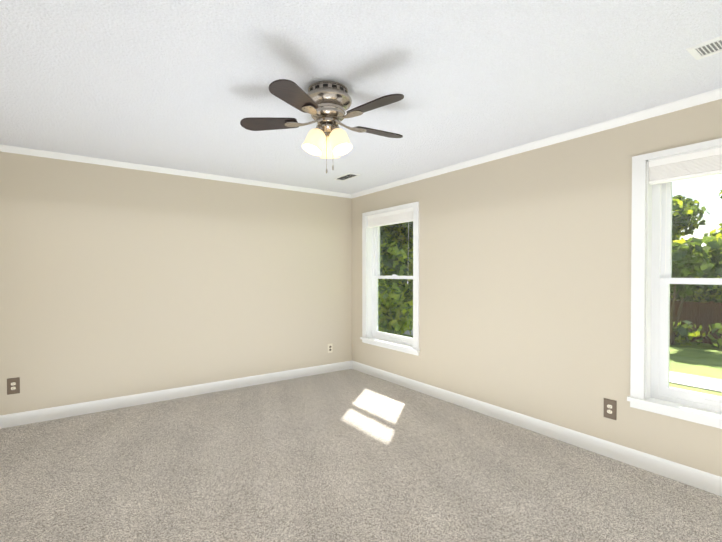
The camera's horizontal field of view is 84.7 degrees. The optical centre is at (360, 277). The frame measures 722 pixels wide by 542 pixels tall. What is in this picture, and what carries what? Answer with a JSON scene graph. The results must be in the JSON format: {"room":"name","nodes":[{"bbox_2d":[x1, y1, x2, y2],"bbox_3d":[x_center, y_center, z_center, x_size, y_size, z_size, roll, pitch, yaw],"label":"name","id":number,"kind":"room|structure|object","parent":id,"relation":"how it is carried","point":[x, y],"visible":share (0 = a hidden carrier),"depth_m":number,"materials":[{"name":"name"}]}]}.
{"room":"empty bedroom","nodes":[
{"label":"empty bedroom","id":0,"kind":"room"},
{"bbox_2d":[0,151,351,414],"bbox_3d":[-1.749,0.075,4.493,4.189,2.440,0.150,0,1,-36],"label":"wall","id":1,"kind":"structure","parent":0,"point":[117,282],"depth_m":4.12,"materials":[{"name":"beige paint"}]},
{"bbox_2d":[7,377,19,394],"bbox_3d":[-3.046,0.953,3.468,0.085,0.140,0.010,0,1,-36],"label":"electrical outlet","id":2,"kind":"object","parent":1,"relation":"attached to","point":[13,385],"visible":1,"depth_m":3.47,"materials":[{"name":"brown plastic"}]},
{"bbox_2d":[0,360,351,428],"bbox_3d":[-1.701,1.240,4.438,3.889,0.112,0.014,0,1,-36],"label":"baseboard","id":3,"kind":"structure","parent":1,"relation":"attached to","point":[35,416],"depth_m":4.12,"materials":[{"name":"white wood"}]},
{"bbox_2d":[0,144,351,197],"bbox_3d":[-1.692,-1.119,4.401,3.889,0.050,0.046,0,1,-36],"label":"crown molding","id":4,"kind":"structure","parent":1,"relation":"attached to","point":[48,154],"depth_m":4.08,"materials":[{"name":"white wood"}]},
{"bbox_2d":[328,343,332,352],"bbox_3d":[-0.418,0.962,5.366,0.075,0.122,0.010,0,1,-36],"label":"electrical outlet","id":5,"kind":"object","parent":1,"relation":"attached to","point":[330,348],"visible":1,"depth_m":5.37,"materials":[{"name":"beige plastic"}]},
{"bbox_2d":[0,369,721,541],"bbox_3d":[-0.157,1.348,2.301,4.189,0.060,5.590,0,1,-36],"label":"floor","id":6,"kind":"structure","parent":0,"point":[350,455],"depth_m":2.59,"materials":[{"name":"carpet"}]},
{"bbox_2d":[0,0,721,193],"bbox_3d":[-0.157,-1.182,2.274,4.189,0.120,5.590,0,1,-36],"label":"ceiling","id":7,"kind":"structure","parent":0,"point":[179,84],"depth_m":2.18,"materials":[{"name":"white paint"}]},
{"bbox_2d":[240,79,403,172],"bbox_3d":[-0.163,-0.864,2.381,1.010,0.518,1.030,0,1,-36],"label":"ceiling fan","id":8,"kind":"object","parent":7,"relation":"hanging from","point":[326,105],"visible":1,"depth_m":2.29,"materials":[{"name":"brown wood"}]},
{"bbox_2d":[333,172,360,180],"bbox_3d":[-0.165,-1.141,4.508,0.168,0.010,0.357,0,1,-36],"label":"ceiling vent","id":9,"kind":"object","parent":7,"relation":"in","point":[346,176],"visible":1,"depth_m":4.49,"materials":[{"name":"white metal"}]},
{"bbox_2d":[686,36,721,59],"bbox_3d":[1.762,-1.114,1.841,0.168,0.010,0.357,0,1,-36],"label":"ceiling vent","id":10,"kind":"object","parent":7,"relation":"in","point":[706,49],"visible":1,"depth_m":1.93,"materials":[{"name":"white metal"}]},
{"bbox_2d":[352,99,721,476],"bbox_3d":[1.480,0.086,3.470,0.150,2.440,5.290,0,1,-36],"label":"wall","id":11,"kind":"structure","parent":0,"point":[524,283],"depth_m":3.29,"materials":[{"name":"beige paint"}]},
{"bbox_2d":[360,202,419,355],"bbox_3d":[0.401,0.011,4.953,0.222,1.742,1.094,0,1,-36],"label":"window","id":12,"kind":"structure","parent":11,"relation":"in","point":[373,221],"depth_m":5.08,"materials":[{"name":"white wood"}]},
{"bbox_2d":[351,88,721,198],"bbox_3d":[1.401,-1.109,3.400,0.046,0.050,5.290,0,1,-36],"label":"crown molding","id":13,"kind":"structure","parent":11,"relation":"attached to","point":[699,99],"depth_m":3.06,"materials":[{"name":"white wood"}]},
{"bbox_2d":[352,361,721,495],"bbox_3d":[1.414,1.250,3.434,0.014,0.112,5.290,0,1,-36],"label":"baseboard","id":14,"kind":"structure","parent":11,"relation":"attached to","point":[699,479],"depth_m":3.09,"materials":[{"name":"white wood"}]},
{"bbox_2d":[604,398,616,419],"bbox_3d":[1.813,0.960,2.883,0.010,0.140,0.085,0,1,-36],"label":"electrical outlet","id":15,"kind":"object","parent":11,"relation":"attached to","point":[610,408],"visible":1,"depth_m":2.88,"materials":[{"name":"brown plastic"}]},
{"bbox_2d":[627,138,721,428],"bbox_3d":[2.264,0.038,2.373,0.222,1.742,1.094,0,1,-36],"label":"window","id":16,"kind":"structure","parent":11,"relation":"in","point":[651,390],"depth_m":2.69,"materials":[{"name":"white wood"}]},
{"label":"outside","id":17,"kind":"structure","parent":0,"visible":0},
{"bbox_2d":[378,189,721,395],"bbox_3d":[13.891,-2.575,34.736,176.611,10.805,200.000,0,1,-36],"label":"garden","id":18,"kind":"object","parent":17,"point":[687,265],"depth_m":15.77,"materials":[{"name":"green plant"}]}
]}

